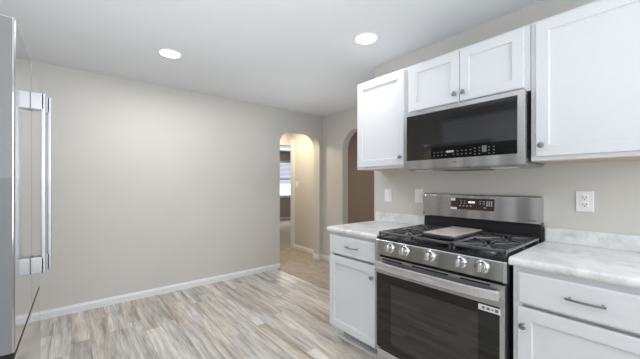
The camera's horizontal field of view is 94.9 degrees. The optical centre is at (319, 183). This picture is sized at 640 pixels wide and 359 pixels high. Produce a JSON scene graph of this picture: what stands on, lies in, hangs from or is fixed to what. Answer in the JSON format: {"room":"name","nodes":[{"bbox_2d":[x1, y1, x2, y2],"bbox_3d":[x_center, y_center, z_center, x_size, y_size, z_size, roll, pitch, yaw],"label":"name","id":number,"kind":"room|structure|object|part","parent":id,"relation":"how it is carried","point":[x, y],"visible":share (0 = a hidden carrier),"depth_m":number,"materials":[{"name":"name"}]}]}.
{"room":"kitchen","nodes":[
{"label":"kitchen","id":0,"kind":"room"},
{"bbox_2d":[30,60,373,310],"bbox_3d":[-0.712,0.065,4.458,6.900,2.430,0.190,0,0,-40],"label":"wall","id":1,"kind":"structure","parent":0,"point":[154,186],"depth_m":3.41,"materials":[{"name":"beige paint"}]},
{"bbox_2d":[41,263,279,319],"bbox_3d":[-1.963,1.241,3.325,3.528,0.078,0.016,0,0,-40],"label":"baseboard","id":2,"kind":"structure","parent":1,"relation":"attached to","point":[60,311],"depth_m":3.32,"materials":[{"name":"white paint"}]},
{"bbox_2d":[313,253,318,259],"bbox_3d":[-0.066,1.235,5.014,0.016,0.078,0.160,0,0,-40],"label":"baseboard","id":3,"kind":"object","parent":1,"relation":"attached to","point":[316,256],"visible":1,"depth_m":5.01,"materials":[{"name":"white paint"}]},
{"bbox_2d":[41,269,374,358],"bbox_3d":[-0.189,1.305,1.156,3.485,0.050,5.620,0,0,-40],"label":"floor","id":4,"kind":"structure","parent":0,"point":[273,314],"depth_m":2.64,"materials":[{"name":"grey wood"}]},
{"bbox_2d":[0,15,51,358],"bbox_3d":[-1.605,0.361,1.094,0.888,1.838,0.916,0,0,-40],"label":"refrigerator","id":5,"kind":"object","parent":4,"relation":"on","point":[24,109],"visible":1,"depth_m":1.08,"materials":[{"name":"silver metal"}]},
{"bbox_3d":[-1.053,0.004,0.958,0.068,1.117,0.002,0,0,-40],"label":"panel","id":6,"kind":"part","parent":5,"relation":"part of","materials":[{"name":"grey paint"}]},
{"bbox_3d":[-1.200,0.005,1.139,0.075,1.126,0.466,0,0,-40],"label":"door","id":7,"kind":"part","parent":5,"relation":"part of","materials":[{"name":"silver metal"}]},
{"bbox_3d":[-1.343,0.905,1.312,0.075,0.630,0.915,0,0,-40],"label":"freezer drawer","id":8,"kind":"part","parent":5,"relation":"part of","materials":[{"name":"silver metal"}]},
{"bbox_3d":[-1.493,0.005,1.493,0.075,1.126,0.445,0,0,-40],"label":"door","id":9,"kind":"part","parent":5,"relation":"part of","materials":[{"name":"silver metal"}]},
{"bbox_3d":[-1.281,-0.004,1.334,0.050,0.818,0.028,0,0,-40],"label":"handle","id":10,"kind":"part","parent":5,"relation":"part of","materials":[{"name":"metal"}]},
{"bbox_3d":[-1.320,-0.004,1.393,0.066,0.818,0.028,0,0,-40],"label":"handle","id":11,"kind":"part","parent":5,"relation":"part of","materials":[{"name":"metal"}]},
{"bbox_2d":[330,231,379,358],"bbox_3d":[0.466,0.836,2.442,0.663,0.889,0.518,0,0,-40],"label":"base cabinet","id":12,"kind":"object","parent":4,"relation":"on","point":[353,273],"visible":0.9,"depth_m":2.24,"materials":[{"name":"white paint"}]},
{"bbox_3d":[0.241,0.491,2.261,0.020,0.146,0.484,0,0,-40],"label":"drawer","id":13,"kind":"part","parent":12,"relation":"part of","materials":[{"name":"white paint"}]},
{"bbox_3d":[0.241,0.871,2.261,0.020,0.578,0.484,0,0,-40],"label":"door","id":14,"kind":"part","parent":12,"relation":"part of","materials":[{"name":"white paint"}]},
{"bbox_2d":[345,332,376,352],"bbox_3d":[0.331,1.222,2.281,0.021,0.055,0.384,0,0,-40],"label":"vent","id":15,"kind":"object","parent":12,"relation":"attached to","point":[352,340],"depth_m":2.28,"materials":[{"name":"white paint"}]},
{"bbox_2d":[327,212,424,239],"bbox_3d":[0.472,0.329,2.448,0.646,0.122,0.528,0,0,-40],"label":"countertop","id":16,"kind":"structure","parent":12,"relation":"on","point":[383,220],"depth_m":2.50,"materials":[{"name":"white stone"}]},
{"bbox_2d":[374,193,543,358],"bbox_3d":[0.869,0.677,1.909,0.715,1.205,0.800,0,0,-40],"label":"gas range","id":17,"kind":"object","parent":4,"relation":"on","point":[438,298],"visible":0.9,"depth_m":1.75,"materials":[{"name":"silver metal"}]},
{"bbox_3d":[0.449,0.422,1.926,0.035,0.068,0.068,0,0,-40],"label":"knob","id":18,"kind":"part","parent":17,"relation":"part of","materials":[{"name":"silver metal"}]},
{"bbox_3d":[0.658,1.177,1.734,0.040,0.115,0.786,0,0,-40],"label":"storage drawer","id":19,"kind":"part","parent":17,"relation":"part of","materials":[{"name":"silver metal"}]},
{"bbox_3d":[0.521,0.422,1.840,0.035,0.068,0.068,0,0,-40],"label":"knob","id":20,"kind":"part","parent":17,"relation":"part of","materials":[{"name":"silver metal"}]},
{"bbox_3d":[0.630,0.422,1.708,0.035,0.068,0.068,0,0,-40],"label":"knob","id":21,"kind":"part","parent":17,"relation":"part of","materials":[{"name":"silver metal"}]},
{"bbox_3d":[0.616,0.542,1.703,0.060,0.047,0.764,0,0,-40],"label":"door handle","id":22,"kind":"part","parent":17,"relation":"part of","materials":[{"name":"silver metal"}]},
{"bbox_3d":[0.633,0.854,1.725,0.003,0.500,0.760,0,0,-40],"label":"door glass","id":23,"kind":"part","parent":17,"relation":"part of","materials":[{"name":"black glass"}]},
{"bbox_3d":[0.657,0.430,1.733,0.054,0.099,0.796,0,0,-40],"label":"control panel","id":24,"kind":"part","parent":17,"relation":"part of","materials":[{"name":"silver metal"}]},
{"bbox_3d":[0.657,0.800,1.733,0.044,0.615,0.786,0,0,-40],"label":"oven door","id":25,"kind":"part","parent":17,"relation":"part of","materials":[{"name":"black glass"}]},
{"bbox_2d":[422,226,483,239],"bbox_3d":[0.880,0.317,1.930,0.420,0.020,0.215,0,0,-40],"label":"griddle plate","id":26,"kind":"object","parent":17,"relation":"on","point":[453,232],"visible":1,"depth_m":1.86,"materials":[{"name":"metal"}]},
{"bbox_2d":[377,231,536,261],"bbox_3d":[0.878,0.371,1.917,0.600,0.018,0.798,0,0,-40],"label":"cooktop","id":27,"kind":"object","parent":17,"relation":"in","point":[450,250],"depth_m":1.69,"materials":[{"name":"black metal"}]},
{"bbox_3d":[0.743,0.422,1.572,0.035,0.068,0.068,0,0,-40],"label":"knob","id":28,"kind":"part","parent":17,"relation":"part of","materials":[{"name":"silver metal"}]},
{"bbox_3d":[0.813,0.422,1.488,0.035,0.068,0.068,0,0,-40],"label":"knob","id":29,"kind":"part","parent":17,"relation":"part of","materials":[{"name":"silver metal"}]},
{"bbox_3d":[1.118,0.164,2.112,0.074,0.177,0.784,0,0,-40],"label":"backguard panel","id":30,"kind":"part","parent":17,"relation":"part of","materials":[{"name":"silver metal"}]},
{"bbox_2d":[482,306,498,313],"bbox_3d":[0.848,0.625,1.463,0.001,0.015,0.076,0,0,-40],"label":"print","id":31,"kind":"object","parent":17,"relation":"attached to","point":[486,309],"depth_m":1.46},
{"bbox_3d":[0.908,0.431,1.429,0.056,0.102,0.012,0,0,-40],"label":"trim","id":32,"kind":"part","parent":17,"relation":"part of","materials":[{"name":"silver metal"}]},
{"bbox_2d":[513,265,639,358],"bbox_3d":[1.333,0.836,1.398,0.663,0.889,0.549,0,0,-40],"label":"base cabinet","id":33,"kind":"object","parent":4,"relation":"on","point":[556,316],"visible":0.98,"depth_m":1.25,"materials":[{"name":"white paint"}]},
{"bbox_3d":[0.946,0.665,1.373,0.030,0.031,0.031,0,0,-40],"label":"knob","id":34,"kind":"part","parent":33,"relation":"part of","materials":[{"name":"silver metal"}]},
{"bbox_2d":[509,227,639,288],"bbox_3d":[1.339,0.329,1.403,0.646,0.122,0.568,0,0,-40],"label":"countertop","id":35,"kind":"structure","parent":33,"relation":"on","point":[612,258],"depth_m":1.45,"materials":[{"name":"white stone"}]},
{"bbox_3d":[1.111,0.871,1.214,0.020,0.578,0.505,0,0,-40],"label":"door","id":36,"kind":"part","parent":33,"relation":"part of","materials":[{"name":"white paint"}]},
{"bbox_3d":[1.111,0.491,1.214,0.020,0.146,0.505,0,0,-40],"label":"drawer","id":37,"kind":"part","parent":33,"relation":"part of","materials":[{"name":"white paint"}]},
{"bbox_3d":[1.085,0.488,1.203,0.033,0.011,0.130,0,0,-40],"label":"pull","id":38,"kind":"part","parent":33,"relation":"part of","materials":[{"name":"silver metal"}]},
{"bbox_2d":[0,0,542,151],"bbox_3d":[-0.165,-1.175,4.542,8.050,0.050,11.000,0,0,-40],"label":"ceiling","id":39,"kind":"structure","parent":0,"point":[303,56],"depth_m":2.29,"materials":[{"name":"paint"}]},
{"bbox_2d":[157,48,181,58],"bbox_3d":[-1.322,-1.147,2.586,0.196,0.007,0.196,0,0,-40],"label":"recessed light","id":40,"kind":"object","parent":39,"relation":"in","point":[169,53],"visible":1,"depth_m":2.57,"materials":[{"name":"white paint"}]},
{"bbox_2d":[354,32,378,44],"bbox_3d":[0.364,-1.147,2.320,0.196,0.007,0.196,0,0,-40],"label":"recessed light","id":41,"kind":"object","parent":39,"relation":"in","point":[366,38],"visible":1,"depth_m":2.31,"materials":[{"name":"white paint"}]},
{"bbox_2d":[280,152,290,216],"bbox_3d":[-2.562,0.065,9.505,5.200,2.430,0.100,0,0,-40],"label":"wall","id":42,"kind":"structure","parent":0,"point":[285,203],"depth_m":10.54,"materials":[{"name":"beige paint"}]},
{"bbox_2d":[280,162,290,197],"bbox_3d":[-1.399,-0.165,10.413,1.450,1.310,0.130,0,0,-40],"label":"window","id":43,"kind":"structure","parent":42,"relation":"in","point":[285,188],"depth_m":10.58,"materials":[{"name":"white glass"}]},
{"bbox_2d":[280,161,290,182],"bbox_3d":[-1.378,-0.403,10.388,1.310,0.825,0.055,0,0,-40],"label":"window blind","id":44,"kind":"object","parent":43,"relation":"attached to","point":[287,162],"visible":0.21,"depth_m":10.49,"materials":[{"name":"white plastic"}]},
{"bbox_2d":[280,132,290,145],"bbox_3d":[-0.020,0.065,6.443,5.000,2.430,0.100,0,0,-40],"label":"wall","id":45,"kind":"structure","parent":0,"point":[285,140],"depth_m":5.84,"materials":[{"name":"beige paint"}]},
{"bbox_2d":[291,133,313,249],"bbox_3d":[-0.242,0.065,5.583,0.100,2.430,0.940,0,0,-40],"label":"wall","id":46,"kind":"structure","parent":0,"point":[304,150],"depth_m":5.57,"materials":[{"name":"beige paint"}]},
{"bbox_2d":[291,140,294,247],"bbox_3d":[-0.548,0.200,5.861,0.016,2.160,0.120,0,0,-40],"label":"trim","id":47,"kind":"structure","parent":46,"relation":"attached to","point":[292,141],"depth_m":5.85,"materials":[{"name":"white paint"}]},
{"bbox_2d":[294,244,313,253],"bbox_3d":[-0.248,1.235,5.500,0.016,0.078,0.820,0,0,-40],"label":"baseboard","id":48,"kind":"structure","parent":46,"relation":"attached to","point":[298,247],"depth_m":5.56,"materials":[{"name":"white paint"}]},
{"bbox_2d":[279,219,329,290],"bbox_3d":[0.855,1.302,5.389,5.200,0.056,10.800,0,0,-40],"label":"floor","id":49,"kind":"structure","parent":0,"point":[300,264],"depth_m":4.70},
{"bbox_2d":[323,107,356,255],"bbox_3d":[1.886,0.065,2.879,0.120,2.430,5.620,0,0,-40],"label":"wall","id":50,"kind":"structure","parent":0,"point":[339,127],"depth_m":4.75,"materials":[{"name":"beige paint"}]},
{"bbox_2d":[323,254,329,260],"bbox_3d":[0.199,1.235,4.804,0.016,0.078,0.469,0,0,-40],"label":"baseboard","id":51,"kind":"structure","parent":50,"relation":"attached to","point":[325,257],"depth_m":4.90,"materials":[{"name":"white paint"}]},
{"bbox_2d":[374,0,639,240],"bbox_3d":[1.753,0.065,1.505,0.120,2.430,3.677,0,0,-40],"label":"wall","id":52,"kind":"structure","parent":0,"point":[615,185],"depth_m":1.86,"materials":[{"name":"beige paint"}]},
{"bbox_2d":[357,68,406,170],"bbox_3d":[0.601,-0.504,2.509,0.370,0.761,0.510,0,0,-40],"label":"upper cabinet","id":53,"kind":"object","parent":52,"relation":"attached to","point":[381,101],"visible":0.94,"depth_m":2.40,"materials":[{"name":"white paint"}]},
{"bbox_2d":[385,189,391,201],"bbox_3d":[0.637,0.107,2.748,0.010,0.118,0.078,0,0,-40],"label":"light switch","id":54,"kind":"object","parent":52,"relation":"attached to","point":[388,192],"visible":1,"depth_m":2.74,"materials":[{"name":"white plastic"}]},
{"bbox_2d":[375,212,424,224],"bbox_3d":[0.712,0.310,2.648,0.022,0.085,0.528,0,0,-40],"label":"backsplash","id":55,"kind":"structure","parent":52,"relation":"attached to","point":[379,216],"depth_m":2.62,"materials":[{"name":"white stone"}]},
{"bbox_2d":[415,189,422,202],"bbox_3d":[0.842,0.102,2.501,0.010,0.118,0.078,0,0,-40],"label":"light switch","id":56,"kind":"object","parent":52,"relation":"attached to","point":[418,192],"visible":1,"depth_m":2.50,"materials":[{"name":"white plastic"}]},
{"bbox_2d":[407,24,530,113],"bbox_3d":[1.016,-0.701,2.009,0.370,0.368,0.784,0,0,-40],"label":"upper cabinet","id":57,"kind":"object","parent":52,"relation":"attached to","point":[499,64],"visible":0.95,"depth_m":1.84,"materials":[{"name":"white paint"}]},
{"bbox_3d":[0.790,-0.703,2.054,0.020,0.334,0.373,0,0,-40],"label":"door","id":58,"kind":"part","parent":57,"relation":"part of","materials":[{"name":"white paint"}]},
{"bbox_2d":[404,89,543,171],"bbox_3d":[1.007,-0.303,1.997,0.389,0.423,0.766,0,0,-40],"label":"microwave","id":59,"kind":"object","parent":57,"relation":"attached to","point":[493,132],"visible":1,"depth_m":1.79,"materials":[{"name":"silver metal"}]},
{"bbox_3d":[0.858,-0.328,1.877,0.003,0.321,0.700,0,0,-40],"label":"door glass","id":60,"kind":"part","parent":59,"relation":"part of","materials":[{"name":"black glass"}]},
{"bbox_3d":[1.025,-0.703,1.772,0.020,0.334,0.353,0,0,-40],"label":"door","id":61,"kind":"part","parent":57,"relation":"part of","materials":[{"name":"white paint"}]},
{"bbox_2d":[576,191,593,211],"bbox_3d":[1.519,0.100,1.685,0.009,0.118,0.078,0,0,-40],"label":"wall outlet","id":62,"kind":"object","parent":52,"relation":"attached to","point":[584,199],"visible":1,"depth_m":1.68,"materials":[{"name":"white plastic"}]},
{"bbox_2d":[581,202,588,207],"bbox_3d":[1.518,0.120,1.684,0.003,0.032,0.034,0,0,-40],"label":"socket","id":63,"kind":"object","parent":62,"relation":"attached to","point":[583,204],"depth_m":1.68,"materials":[{"name":"white plastic"}]},
{"bbox_2d":[581,195,588,200],"bbox_3d":[1.518,0.080,1.684,0.003,0.032,0.034,0,0,-40],"label":"socket","id":64,"kind":"object","parent":62,"relation":"attached to","point":[583,197],"depth_m":1.68,"materials":[{"name":"white plastic"}]},
{"bbox_2d":[531,0,639,163],"bbox_3d":[1.445,-0.504,1.493,0.370,0.761,0.552,0,0,-40],"label":"upper cabinet","id":65,"kind":"object","parent":52,"relation":"attached to","point":[585,59],"visible":1,"depth_m":1.44,"materials":[{"name":"white paint"}]},
{"bbox_3d":[1.171,-0.207,1.556,0.030,0.031,0.031,0,0,-40],"label":"knob","id":66,"kind":"part","parent":65,"relation":"part of","materials":[{"name":"silver metal"}]},
{"bbox_2d":[545,227,639,252],"bbox_3d":[1.579,0.310,1.603,0.022,0.085,0.568,0,0,-40],"label":"backsplash","id":67,"kind":"structure","parent":52,"relation":"attached to","point":[624,242],"depth_m":1.64,"materials":[{"name":"white stone"}]}
]}

